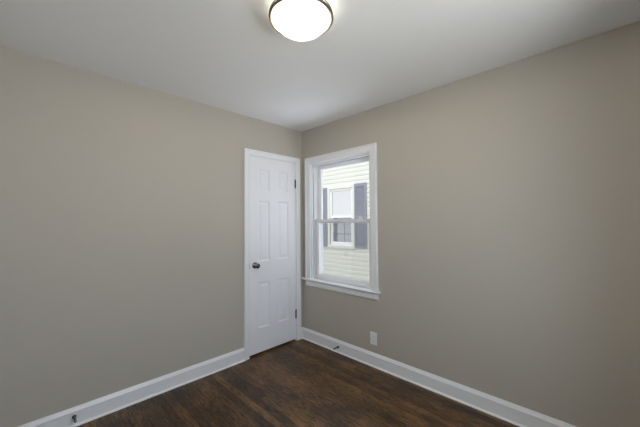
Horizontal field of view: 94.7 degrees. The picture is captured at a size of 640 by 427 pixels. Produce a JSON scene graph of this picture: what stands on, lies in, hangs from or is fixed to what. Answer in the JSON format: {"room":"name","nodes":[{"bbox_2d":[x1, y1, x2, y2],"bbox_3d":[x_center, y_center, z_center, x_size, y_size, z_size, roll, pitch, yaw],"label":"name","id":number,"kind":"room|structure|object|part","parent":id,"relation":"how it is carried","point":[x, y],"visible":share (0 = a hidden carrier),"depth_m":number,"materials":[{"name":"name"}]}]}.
{"room":"empty bedroom","nodes":[
{"label":"empty bedroom","id":0,"kind":"room"},
{"bbox_2d":[0,46,302,426],"bbox_3d":[-1.269,0.220,2.509,0.120,2.480,2.900,-2,-2,45],"label":"wall","id":1,"kind":"structure","parent":0,"point":[122,202],"depth_m":2.15,"materials":[{"name":"beige paint"}]},
{"bbox_2d":[18,327,302,426],"bbox_3d":[-1.167,1.376,2.469,0.024,0.125,2.780,-2,-2,45],"label":"baseboard","id":2,"kind":"structure","parent":1,"relation":"attached to","point":[89,411],"depth_m":2.24,"materials":[{"name":"white paint"}]},
{"bbox_2d":[244,148,300,359],"bbox_3d":[-0.517,0.401,3.218,0.188,2.106,0.742,-2,-2,45],"label":"door","id":3,"kind":"structure","parent":1,"relation":"in","point":[272,230],"depth_m":3.17,"materials":[{"name":"white paint"}]},
{"bbox_3d":[-0.643,0.531,3.000,0.068,0.064,0.064,-2,-2,45],"label":"knob","id":4,"kind":"part","parent":3,"relation":"part of","materials":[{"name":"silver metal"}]},
{"bbox_2d":[77,339,518,426],"bbox_3d":[-0.756,1.435,1.361,3.960,0.060,3.780,-2,-2,45],"label":"floor","id":5,"kind":"structure","parent":0,"point":[302,382],"depth_m":2.23,"materials":[{"name":"brown wood"}]},
{"bbox_2d":[0,0,639,131],"bbox_3d":[-0.670,-1.095,1.440,4.100,0.120,3.940,-2,-2,45],"label":"ceiling","id":6,"kind":"structure","parent":0,"point":[228,55],"depth_m":1.78,"materials":[{"name":"paint"}]},
{"bbox_2d":[269,0,332,39],"bbox_3d":[-0.093,-0.960,1.458,0.318,0.158,0.318,-2,-2,45],"label":"ceiling light","id":7,"kind":"object","parent":6,"relation":"attached to","point":[302,19],"visible":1,"depth_m":1.50,"materials":[{"name":"white glass"}]},
{"bbox_3d":[-0.168,-1.002,1.469,0.044,0.065,0.044,-2,-2,45],"label":"light bulb","id":8,"kind":"part","parent":7,"relation":"part of","materials":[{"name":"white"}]},
{"bbox_3d":[-0.019,-1.003,1.449,0.044,0.065,0.044,-2,-2,45],"label":"light bulb","id":9,"kind":"part","parent":7,"relation":"part of","materials":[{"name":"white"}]},
{"bbox_2d":[302,21,639,426],"bbox_3d":[0.944,0.202,2.476,3.320,2.480,0.160,-2,-2,45],"label":"wall","id":10,"kind":"structure","parent":0,"point":[508,195],"depth_m":1.99,"materials":[{"name":"beige paint"}]},
{"bbox_2d":[301,143,380,299],"bbox_3d":[0.230,0.085,3.176,1.071,1.476,0.229,-2,-2,45],"label":"window","id":11,"kind":"structure","parent":10,"relation":"in","point":[314,166],"depth_m":3.19,"materials":[{"name":"white paint"}]},
{"bbox_3d":[0.301,0.406,3.200,0.775,0.661,0.010,-2,-2,45],"label":"screen frame","id":12,"kind":"part","parent":11,"relation":"part of","materials":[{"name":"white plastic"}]},
{"bbox_3d":[0.303,0.082,3.223,0.930,1.417,0.060,-2,-2,45],"label":"exterior frame","id":13,"kind":"part","parent":11,"relation":"part of","materials":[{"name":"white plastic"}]},
{"bbox_3d":[0.257,0.096,3.177,0.830,1.347,0.190,-2,-2,45],"label":"frame","id":14,"kind":"part","parent":11,"relation":"part of","materials":[{"name":"white plastic"}]},
{"bbox_3d":[0.185,0.748,3.106,1.071,0.019,0.084,-2,-2,45],"label":"sill","id":15,"kind":"part","parent":11,"relation":"part of","materials":[{"name":"white paint"}]},
{"bbox_3d":[0.242,0.397,3.141,0.793,0.675,0.034,-2,-2,45],"label":"sash","id":16,"kind":"part","parent":11,"relation":"part of","materials":[{"name":"white plastic"}]},
{"bbox_3d":[0.268,-0.228,3.190,0.793,0.662,0.034,-2,-2,45],"label":"sash","id":17,"kind":"part","parent":11,"relation":"part of","materials":[{"name":"white plastic"}]},
{"bbox_2d":[370,331,376,345],"bbox_3d":[0.503,1.175,2.774,0.073,0.118,0.008,-2,-2,45],"label":"wall outlet","id":18,"kind":"object","parent":10,"relation":"attached to","point":[373,336],"visible":1,"depth_m":2.77,"materials":[{"name":"white plastic"}]},
{"bbox_2d":[303,327,575,426],"bbox_3d":[0.875,1.358,2.393,3.040,0.125,0.024,-2,-2,45],"label":"baseboard","id":19,"kind":"structure","parent":10,"relation":"attached to","point":[517,415],"depth_m":2.30,"materials":[{"name":"white paint"}]},
{"label":"outside","id":20,"kind":"structure","parent":0,"visible":0},
{"bbox_3d":[0.520,2.258,2.741,30.000,0.050,28.000,-2,-2,45],"label":"ground","id":21,"kind":"structure","parent":20,"visible":0},
{"bbox_2d":[323,162,369,280],"bbox_3d":[3.021,-0.305,7.510,13.600,5.300,4.470,-2,-2,45],"label":"house","id":22,"kind":"structure","parent":21,"relation":"on","point":[346,195],"depth_m":6.90,"materials":[{"name":"beige plastic"}]},
{"bbox_2d":[323,188,327,245],"bbox_3d":[0.062,0.090,7.408,0.334,1.440,0.030,-2,-2,45],"label":"shutter","id":23,"kind":"object","parent":22,"relation":"hanging from","point":[325,190],"depth_m":7.32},
{"bbox_3d":[0.512,-0.244,7.028,0.700,0.690,0.047,-2,-2,45],"label":"sash","id":24,"kind":"part","parent":22,"relation":"part of","materials":[{"name":"white glass"}]},
{"bbox_3d":[0.528,0.406,7.021,0.700,0.690,0.046,-2,-2,45],"label":"sash","id":25,"kind":"part","parent":22,"relation":"part of","materials":[{"name":"white plastic"}]},
{"bbox_2d":[337,218,350,241],"bbox_3d":[0.587,0.367,7.068,0.440,0.770,0.026,-2,-2,45],"label":"window","id":26,"kind":"structure","parent":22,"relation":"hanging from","point":[340,225],"depth_m":7.05,"materials":[{"name":"glass"}]},
{"bbox_2d":[354,182,366,247],"bbox_3d":[0.902,0.041,6.580,0.334,1.440,0.030,-2,-2,45],"label":"shutter","id":27,"kind":"object","parent":22,"relation":"hanging from","point":[360,188],"depth_m":6.57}
]}

